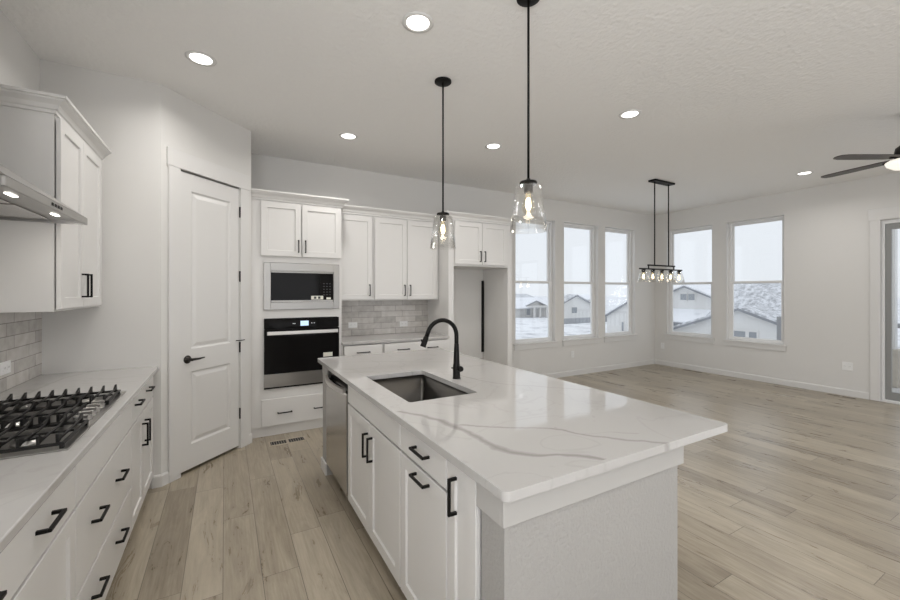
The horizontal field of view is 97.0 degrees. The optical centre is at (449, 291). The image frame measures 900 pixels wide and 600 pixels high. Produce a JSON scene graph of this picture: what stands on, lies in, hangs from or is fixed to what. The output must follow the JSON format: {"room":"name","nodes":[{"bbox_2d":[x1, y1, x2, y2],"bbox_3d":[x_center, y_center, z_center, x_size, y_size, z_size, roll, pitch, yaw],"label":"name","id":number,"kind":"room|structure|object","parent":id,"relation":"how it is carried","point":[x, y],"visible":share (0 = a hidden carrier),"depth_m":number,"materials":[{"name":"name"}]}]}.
{"room":"kitchen","nodes":[
{"label":"kitchen","id":0,"kind":"room"},
{"bbox_2d":[0,9,39,90],"bbox_3d":[-1.415,-0.052,0.125,0.160,3.050,8.810,0,0,-29],"label":"wall","id":1,"kind":"structure","parent":0,"point":[19,64],"depth_m":2.39,"materials":[{"name":"white paint"}]},
{"bbox_2d":[0,312,41,392],"bbox_3d":[-2.065,0.102,1.449,0.009,0.910,2.854,0,0,-29],"label":"tile backsplash","id":2,"kind":"structure","parent":1,"relation":"attached to","point":[20,332],"depth_m":2.41,"materials":[{"name":"grey tile"}]},
{"bbox_2d":[0,360,10,375],"bbox_3d":[-2.501,0.426,2.240,0.009,0.072,0.115,0,0,-29],"label":"wall outlet","id":3,"kind":"object","parent":2,"relation":"attached to","point":[5,367],"visible":1,"depth_m":2.23,"materials":[{"name":"white plastic"}]},
{"bbox_2d":[0,164,87,224],"bbox_3d":[-1.898,-0.966,1.615,0.443,1.222,0.910,0,0,-29],"label":"range hood","id":4,"kind":"object","parent":1,"relation":"attached to","point":[20,200],"visible":1,"depth_m":1.73,"materials":[{"name":"metal"}]},
{"bbox_2d":[0,84,110,312],"bbox_3d":[-2.377,-0.456,2.373,0.374,1.118,0.938,0,0,-29],"label":"upper cabinet","id":5,"kind":"object","parent":1,"relation":"attached to","point":[45,140],"visible":0.94,"depth_m":2.07,"materials":[{"name":"paint"}]},
{"bbox_2d":[40,59,160,488],"bbox_3d":[-2.576,-0.052,2.857,0.826,3.050,0.100,0,0,-29],"label":"wall","id":6,"kind":"structure","parent":0,"point":[124,331],"depth_m":2.90,"materials":[{"name":"white paint"}]},
{"bbox_2d":[152,474,161,488],"bbox_3d":[-2.210,1.427,2.999,0.062,0.092,0.014,0,0,-29],"label":"baseboard","id":7,"kind":"structure","parent":6,"relation":"attached to","point":[157,479],"depth_m":3.00,"materials":[{"name":"paint"}]},
{"bbox_2d":[161,84,250,473],"bbox_3d":[-2.118,-0.052,3.470,0.100,3.050,0.912,0,0,16],"label":"wall","id":8,"kind":"structure","parent":0,"point":[187,126],"depth_m":3.20,"materials":[{"name":"white paint"}]},
{"bbox_2d":[160,433,251,485],"bbox_3d":[-2.063,1.427,3.452,0.014,0.092,0.918,0,0,16],"label":"baseboard","id":9,"kind":"structure","parent":8,"relation":"attached to","point":[165,476],"depth_m":3.04,"materials":[{"name":"paint"}]},
{"bbox_2d":[166,146,249,482],"bbox_3d":[-2.106,0.177,3.471,0.119,2.592,0.840,0,0,16],"label":"trim","id":10,"kind":"structure","parent":8,"relation":"attached to","point":[176,160],"depth_m":3.15,"materials":[{"name":"paint"}]},
{"bbox_2d":[181,171,244,472],"bbox_3d":[-2.054,0.239,3.476,0.095,2.415,0.643,0,0,16],"label":"door","id":11,"kind":"structure","parent":8,"relation":"in","point":[210,210],"depth_m":3.43,"materials":[{"name":"paint"}]},
{"bbox_2d":[0,0,899,214],"bbox_3d":[2.516,-1.637,2.255,9.380,0.120,9.250,0,0,-29],"label":"ceiling","id":12,"kind":"structure","parent":0,"point":[736,99],"depth_m":2.94,"materials":[{"name":"white paint"}]},
{"bbox_2d":[185,50,216,66],"bbox_3d":[-1.681,-1.573,2.687,0.184,0.006,0.184,0,0,-29],"label":"recessed light","id":13,"kind":"object","parent":12,"relation":"in","point":[197,57],"visible":1,"depth_m":2.68,"materials":[{"name":"paint"}]},
{"bbox_2d":[339,132,357,139],"bbox_3d":[-1.026,-1.573,4.021,0.184,0.006,0.184,0,0,-29],"label":"recessed light","id":14,"kind":"object","parent":12,"relation":"in","point":[349,136],"visible":1,"depth_m":4.02,"materials":[{"name":"paint"}]},
{"bbox_2d":[402,12,433,32],"bbox_3d":[-0.188,-1.573,2.328,0.184,0.006,0.184,0,0,-29],"label":"recessed light","id":15,"kind":"object","parent":12,"relation":"in","point":[415,22],"visible":1,"depth_m":2.32,"materials":[{"name":"paint"}]},
{"bbox_2d":[430,77,455,248],"bbox_3d":[-0.052,-0.950,2.973,0.196,1.252,0.196,0,0,-29],"label":"pendant light","id":16,"kind":"object","parent":12,"relation":"hanging from","point":[442,82],"visible":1,"depth_m":2.97,"materials":[{"name":"black metal"}]},
{"bbox_2d":[440,215,445,221],"bbox_3d":[-0.052,-0.551,2.973,0.048,0.045,0.048,0,0,-29],"label":"socket","id":17,"kind":"object","parent":16,"relation":"attached to","point":[442,217],"depth_m":2.95,"materials":[{"name":"black metal"}]},
{"bbox_2d":[485,143,501,148],"bbox_3d":[0.470,-1.573,4.296,0.184,0.006,0.184,0,0,-29],"label":"recessed light","id":18,"kind":"object","parent":12,"relation":"in","point":[490,145],"visible":1,"depth_m":4.29,"materials":[{"name":"paint"}]},
{"bbox_2d":[510,0,546,233],"bbox_3d":[0.418,-0.950,2.124,0.196,1.252,0.196,0,0,-29],"label":"pendant light","id":19,"kind":"object","parent":12,"relation":"hanging from","point":[528,184],"visible":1,"depth_m":2.12,"materials":[{"name":"black metal"}]},
{"bbox_2d":[524,184,532,193],"bbox_3d":[0.418,-0.551,2.124,0.048,0.045,0.048,0,0,-29],"label":"socket","id":20,"kind":"object","parent":19,"relation":"attached to","point":[528,188],"depth_m":2.10,"materials":[{"name":"black metal"}]},
{"bbox_2d":[619,109,640,118],"bbox_3d":[1.595,-1.573,3.524,0.184,0.006,0.184,0,0,-29],"label":"recessed light","id":21,"kind":"object","parent":12,"relation":"in","point":[628,114],"visible":1,"depth_m":3.52,"materials":[{"name":"paint"}]},
{"bbox_2d":[637,179,684,282],"bbox_3d":[3.024,-0.858,5.683,0.997,1.438,0.156,0,0,-29],"label":"linear chandelier","id":22,"kind":"object","parent":12,"relation":"hanging from","point":[655,181],"visible":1,"depth_m":5.66,"materials":[{"name":"black metal"}]},
{"bbox_2d":[795,171,813,174],"bbox_3d":[4.697,-1.573,5.271,0.184,0.006,0.184,0,0,-29],"label":"recessed light","id":23,"kind":"object","parent":12,"relation":"in","point":[804,172],"visible":1,"depth_m":5.27,"materials":[{"name":"paint"}]},
{"bbox_2d":[821,146,899,177],"bbox_3d":[4.089,-1.330,3.537,1.246,0.494,1.267,0,0,-29],"label":"ceiling fan","id":24,"kind":"object","parent":12,"relation":"hanging from","point":[894,164],"visible":1,"depth_m":3.53,"materials":[{"name":"black metal"}]},
{"bbox_2d":[251,153,654,373],"bbox_3d":[0.280,-0.052,6.050,8.940,3.050,0.160,0,0,-29],"label":"wall","id":25,"kind":"structure","parent":0,"point":[362,188],"depth_m":6.33,"materials":[{"name":"white paint"}]},
{"bbox_2d":[342,204,373,300],"bbox_3d":[-1.210,-0.462,4.892,0.450,1.130,0.390,0,0,-29],"label":"upper cabinet","id":26,"kind":"object","parent":25,"relation":"attached to","point":[357,221],"visible":0.81,"depth_m":4.77,"materials":[{"name":"paint"}]},
{"bbox_2d":[342,300,427,335],"bbox_3d":[-0.908,0.331,5.282,1.360,0.454,0.009,0,0,-29],"label":"tile backsplash","id":27,"kind":"structure","parent":25,"relation":"attached to","point":[372,317],"depth_m":5.29,"materials":[{"name":"grey tile"}]},
{"bbox_2d":[348,322,356,327],"bbox_3d":[-1.241,0.421,5.082,0.115,0.072,0.009,0,0,-29],"label":"wall outlet","id":28,"kind":"object","parent":27,"relation":"attached to","point":[350,324],"visible":1,"depth_m":5.08,"materials":[{"name":"white plastic"}]},
{"bbox_2d":[400,321,407,326],"bbox_3d":[-0.631,0.433,5.427,0.115,0.072,0.009,0,0,-29],"label":"wall outlet","id":29,"kind":"object","parent":27,"relation":"attached to","point":[402,323],"visible":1,"depth_m":5.42,"materials":[{"name":"white plastic"}]},
{"bbox_2d":[373,208,438,299],"bbox_3d":[-0.618,-0.462,5.226,0.910,1.130,0.390,0,0,-29],"label":"upper cabinet","id":30,"kind":"object","parent":25,"relation":"attached to","point":[405,267],"visible":0.94,"depth_m":5.06,"materials":[{"name":"paint"}]},
{"bbox_2d":[481,281,483,351],"bbox_3d":[0.498,0.370,6.066,0.032,1.085,0.028,0,0,-29],"label":"wall strip","id":31,"kind":"object","parent":25,"relation":"attached to","point":[482,282],"visible":1,"depth_m":6.06,"materials":[{"name":"black metal"}]},
{"bbox_2d":[513,215,557,350],"bbox_3d":[1.397,-0.146,6.661,0.953,2.171,0.187,0,0,-29],"label":"window","id":32,"kind":"structure","parent":25,"relation":"in","point":[550,341],"depth_m":6.83,"materials":[{"name":"paint"}]},
{"bbox_2d":[562,221,600,345],"bbox_3d":[2.327,-0.146,7.186,0.953,2.171,0.187,0,0,-29],"label":"window","id":33,"kind":"structure","parent":25,"relation":"in","point":[591,338],"depth_m":7.37,"materials":[{"name":"paint"}]},
{"bbox_2d":[541,359,654,377],"bbox_3d":[2.389,1.427,7.143,4.164,0.092,0.014,0,0,-29],"label":"baseboard","id":34,"kind":"structure","parent":25,"relation":"attached to","point":[646,362],"depth_m":7.34,"materials":[{"name":"paint"}]},
{"bbox_2d":[604,226,637,341],"bbox_3d":[3.248,-0.146,7.706,0.953,2.171,0.187,0,0,-29],"label":"window","id":35,"kind":"structure","parent":25,"relation":"in","point":[630,334],"depth_m":7.89,"materials":[{"name":"paint"}]},
{"bbox_2d":[105,364,899,599],"bbox_3d":[2.516,1.533,2.255,9.380,0.120,9.250,0,0,-29],"label":"floor","id":36,"kind":"structure","parent":0,"point":[799,497],"depth_m":2.63,"materials":[{"name":"brown wood"}]},
{"bbox_2d":[0,467,74,599],"bbox_3d":[-1.350,1.031,0.848,0.660,0.884,0.965,0,0,-29],"label":"base cabinet","id":37,"kind":"object","parent":36,"relation":"on","point":[38,563],"visible":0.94,"depth_m":1.18,"materials":[{"name":"paint"}]},
{"bbox_2d":[0,366,158,552],"bbox_3d":[-1.785,0.573,1.607,0.652,0.030,2.854,0,0,-29],"label":"countertop","id":38,"kind":"structure","parent":37,"relation":"on","point":[26,482],"depth_m":1.35,"materials":[{"name":"stone"}]},
{"bbox_2d":[0,384,125,459],"bbox_3d":[-1.803,0.529,1.685,0.518,0.058,0.937,0,0,-29],"label":"gas cooktop","id":39,"kind":"object","parent":38,"relation":"in","point":[38,424],"visible":1,"depth_m":1.65,"materials":[{"name":"metal"}]},
{"bbox_2d":[73,402,130,599],"bbox_3d":[-1.823,1.031,1.686,0.660,0.884,0.955,0,0,-29],"label":"base cabinet","id":40,"kind":"object","parent":36,"relation":"on","point":[102,509],"visible":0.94,"depth_m":1.71,"materials":[{"name":"paint"}]},
{"bbox_2d":[130,377,154,531],"bbox_3d":[-2.270,1.031,2.477,0.660,0.884,0.859,0,0,-29],"label":"base cabinet","id":41,"kind":"object","parent":36,"relation":"on","point":[141,428],"visible":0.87,"depth_m":2.52,"materials":[{"name":"paint"}]},
{"bbox_2d":[268,436,305,446],"bbox_3d":[-1.604,1.470,3.926,0.340,0.005,0.135,0,0,-29],"label":"floor vent","id":42,"kind":"object","parent":36,"relation":"in","point":[300,438],"visible":1,"depth_m":3.92,"materials":[{"name":"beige metal"}]},
{"bbox_2d":[251,188,348,438],"bbox_3d":[-1.703,0.223,4.452,0.970,2.500,0.670,0,0,-29],"label":"tall cabinet","id":43,"kind":"object","parent":36,"relation":"on","point":[281,231],"visible":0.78,"depth_m":4.13,"materials":[{"name":"paint"}]},
{"bbox_2d":[264,316,338,389],"bbox_3d":[-1.679,0.631,4.427,0.751,0.714,0.630,0,0,-29],"label":"wall oven","id":44,"kind":"object","parent":43,"relation":"in","point":[293,347],"visible":0.89,"depth_m":4.16,"materials":[{"name":"black glass"}]},
{"bbox_2d":[264,262,338,309],"bbox_3d":[-1.642,-0.060,4.366,0.756,0.484,0.372,0,0,-29],"label":"microwave","id":45,"kind":"object","parent":43,"relation":"in","point":[316,286],"visible":1,"depth_m":4.20,"materials":[{"name":"metal"}]},
{"bbox_2d":[325,370,349,495],"bbox_3d":[-0.600,1.031,3.031,0.620,0.884,0.648,0,0,-29],"label":"dishwasher","id":46,"kind":"object","parent":36,"relation":"on","point":[337,402],"visible":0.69,"depth_m":2.86,"materials":[{"name":"silver metal"}]},
{"bbox_2d":[342,343,382,355],"bbox_3d":[-1.130,1.031,4.777,0.476,0.884,0.666,0,0,-29],"label":"drawer","id":47,"kind":"object","parent":36,"relation":"on","point":[370,348],"visible":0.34,"depth_m":4.52,"materials":[{"name":"paint"}]},
{"bbox_2d":[348,385,401,586],"bbox_3d":[-0.171,1.031,2.381,0.713,0.884,0.898,0,0,-29],"label":"base cabinet","id":48,"kind":"object","parent":36,"relation":"on","point":[374,438],"visible":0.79,"depth_m":2.12,"materials":[{"name":"paint"}]},
{"bbox_2d":[383,338,448,352],"bbox_3d":[-0.537,1.031,5.112,0.882,0.884,0.666,0,0,-29],"label":"base cabinet","id":49,"kind":"object","parent":36,"relation":"on","point":[399,346],"visible":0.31,"depth_m":4.83,"materials":[{"name":"paint"}]},
{"bbox_2d":[342,332,449,344],"bbox_3d":[-0.753,0.573,5.008,1.360,0.030,0.638,0,0,-29],"label":"countertop","id":50,"kind":"structure","parent":49,"relation":"on","point":[394,337],"depth_m":4.88,"materials":[{"name":"stone"}]},
{"bbox_2d":[401,425,446,599],"bbox_3d":[0.160,1.031,1.796,0.713,0.884,0.442,0,0,-29],"label":"base cabinet","id":51,"kind":"object","parent":36,"relation":"on","point":[423,469],"visible":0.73,"depth_m":1.63,"materials":[{"name":"paint"}]},
{"bbox_2d":[447,460,480,599],"bbox_3d":[0.320,1.031,1.513,0.713,0.884,0.204,0,0,-29],"label":"base cabinet","id":52,"kind":"object","parent":36,"relation":"on","point":[463,515],"visible":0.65,"depth_m":1.36,"materials":[{"name":"paint"}]},
{"bbox_2d":[428,211,517,366],"bbox_3d":[0.292,0.223,5.581,1.140,2.500,0.667,0,0,-29],"label":"refrigerator surround","id":53,"kind":"object","parent":36,"relation":"on","point":[483,242],"visible":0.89,"depth_m":5.41,"materials":[{"name":"paint"}]},
{"bbox_2d":[321,366,683,599],"bbox_3d":[-0.079,1.031,2.460,0.892,0.884,2.521,0,0,-29],"label":"kitchen island","id":54,"kind":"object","parent":36,"relation":"on","point":[611,534],"depth_m":1.35,"materials":[{"name":"grey paint"}]},
{"bbox_2d":[318,348,727,502],"bbox_3d":[0.033,0.573,2.522,1.186,0.030,2.591,0,0,-29],"label":"countertop","id":55,"kind":"structure","parent":54,"relation":"on","point":[518,434],"depth_m":1.73,"materials":[{"name":"stone"}]},
{"bbox_2d":[373,375,467,401],"bbox_3d":[-0.201,0.701,2.425,0.472,0.225,0.776,0,0,-29],"label":"undermount sink","id":56,"kind":"object","parent":55,"relation":"in","point":[414,388],"visible":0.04,"depth_m":2.76,"materials":[{"name":"metal"}]},
{"bbox_2d":[420,318,462,378],"bbox_3d":[-0.049,0.361,2.496,0.282,0.393,0.088,0,0,-29],"label":"kitchen faucet","id":57,"kind":"object","parent":55,"relation":"on","point":[457,368],"visible":1,"depth_m":2.54,"materials":[{"name":"black metal"}]},
{"bbox_2d":[680,369,703,372],"bbox_3d":[4.499,1.470,7.395,0.110,0.005,0.390,0,0,-29],"label":"floor vent","id":58,"kind":"object","parent":36,"relation":"in","point":[680,369],"visible":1,"depth_m":7.37,"materials":[{"name":"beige metal"}]},
{"bbox_2d":[825,393,858,399],"bbox_3d":[5.510,1.470,5.606,0.110,0.005,0.340,0,0,-29],"label":"floor vent","id":59,"kind":"object","parent":36,"relation":"in","point":[825,393],"visible":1,"depth_m":5.59,"materials":[{"name":"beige metal"}]},
{"bbox_2d":[655,172,899,399],"bbox_3d":[6.369,-0.052,4.523,0.160,3.050,8.810,0,0,-29],"label":"wall","id":60,"kind":"structure","parent":0,"point":[827,227],"depth_m":5.99,"materials":[{"name":"white paint"}]},
{"bbox_2d":[664,224,714,343],"bbox_3d":[4.601,-0.146,7.615,0.187,2.171,0.943,0,0,-29],"label":"window","id":61,"kind":"structure","parent":60,"relation":"in","point":[670,334],"depth_m":7.84,"materials":[{"name":"paint"}]},
{"bbox_2d":[723,214,786,351],"bbox_3d":[5.129,-0.146,6.679,0.187,2.171,0.917,0,0,-29],"label":"window","id":62,"kind":"structure","parent":60,"relation":"in","point":[731,340],"depth_m":6.83,"materials":[{"name":"paint"}]},
{"bbox_2d":[655,359,869,399],"bbox_3d":[6.336,1.427,4.405,0.014,0.092,8.636,0,0,-29],"label":"baseboard","id":63,"kind":"structure","parent":60,"relation":"attached to","point":[846,392],"depth_m":6.40,"materials":[{"name":"paint"}]},
{"bbox_2d":[842,362,852,370],"bbox_3d":[5.638,1.053,5.644,0.009,0.115,0.115,0,0,-29],"label":"wall outlet","id":64,"kind":"object","parent":60,"relation":"attached to","point":[845,365],"visible":1,"depth_m":5.64,"materials":[{"name":"white plastic"}]},
{"bbox_2d":[868,206,899,404],"bbox_3d":[6.252,0.173,4.575,0.049,2.600,2.045,0,0,-29],"label":"trim","id":65,"kind":"structure","parent":60,"relation":"attached to","point":[874,215],"depth_m":5.39,"materials":[{"name":"paint"}]},
{"bbox_2d":[881,219,899,402],"bbox_3d":[6.318,0.254,4.613,0.100,2.438,1.811,0,0,-29],"label":"door","id":66,"kind":"structure","parent":60,"relation":"in","point":[887,226],"depth_m":5.34,"materials":[{"name":"white plastic"}]},
{"label":"outside","id":67,"kind":"structure","parent":0,"visible":0},
{"bbox_2d":[516,296,899,348],"bbox_3d":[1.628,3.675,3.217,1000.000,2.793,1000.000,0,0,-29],"label":"ground","id":68,"kind":"structure","parent":67,"point":[526,327],"depth_m":55.52,"materials":[{"name":"white snow"}]},
{"bbox_2d":[516,294,532,297],"bbox_3d":[18.373,2.873,132.134,18.000,4.600,12.000,0,0,-29],"label":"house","id":69,"kind":"structure","parent":68,"relation":"on","point":[517,295],"depth_m":132.80,"materials":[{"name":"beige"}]},
{"bbox_2d":[516,297,547,317],"bbox_3d":[15.922,3.173,81.589,13.000,4.100,11.600,0,0,-29],"label":"house","id":70,"kind":"structure","parent":68,"relation":"on","point":[534,307],"depth_m":77.90,"materials":[{"name":"beige"}]},
{"bbox_2d":[547,294,589,318],"bbox_3d":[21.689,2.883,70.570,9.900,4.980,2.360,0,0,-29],"label":"house","id":71,"kind":"structure","parent":68,"relation":"on","point":[575,306],"depth_m":70.00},
{"bbox_2d":[564,294,605,300],"bbox_3d":[45.154,3.023,142.672,17.000,4.300,12.000,0,0,-29],"label":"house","id":72,"kind":"structure","parent":68,"relation":"on","point":[586,296],"depth_m":141.65,"materials":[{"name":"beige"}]},
{"bbox_2d":[564,317,606,323],"bbox_3d":[22.515,4.548,63.284,13.470,1.050,0.040,0,0,-29],"label":"fence","id":73,"kind":"object","parent":68,"relation":"on","point":[566,320],"visible":0.26,"depth_m":61.74,"materials":[{"name":"grey wood"}]},
{"bbox_2d":[605,300,626,332],"bbox_3d":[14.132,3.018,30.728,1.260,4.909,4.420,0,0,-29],"label":"house","id":74,"kind":"structure","parent":68,"relation":"on","point":[616,317],"depth_m":31.37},
{"bbox_2d":[673,285,780,339],"bbox_3d":[23.167,2.573,28.712,9.410,6.200,11.900,0,0,-29],"label":"house","id":75,"kind":"structure","parent":68,"relation":"on","point":[757,310],"depth_m":27.38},
{"bbox_2d":[673,283,780,325],"bbox_3d":[29.391,2.298,39.184,14.970,6.750,17.310,0,0,-29],"label":"house","id":76,"kind":"structure","parent":68,"relation":"on","point":[690,302],"depth_m":38.78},
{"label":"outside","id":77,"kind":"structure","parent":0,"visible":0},
{"bbox_2d":[892,387,899,392],"bbox_3d":[7.334,1.603,5.580,2.540,0.140,5.500,0,0,-29],"label":"deck","id":78,"kind":"object","parent":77,"point":[897,390],"depth_m":6.20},
{"bbox_2d":[777,316,899,339],"bbox_3d":[8.344,1.028,6.151,0.100,1.010,5.420,0,0,-29],"label":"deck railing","id":79,"kind":"object","parent":78,"relation":"on","point":[778,317],"visible":0.04,"depth_m":8.44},
{"bbox_2d":[892,229,899,387],"bbox_3d":[7.184,0.053,6.495,0.240,2.960,0.240,0,0,-29],"label":"porch post","id":80,"kind":"object","parent":78,"relation":"on","point":[895,351],"visible":0.27,"depth_m":6.41,"materials":[{"name":"paint"}]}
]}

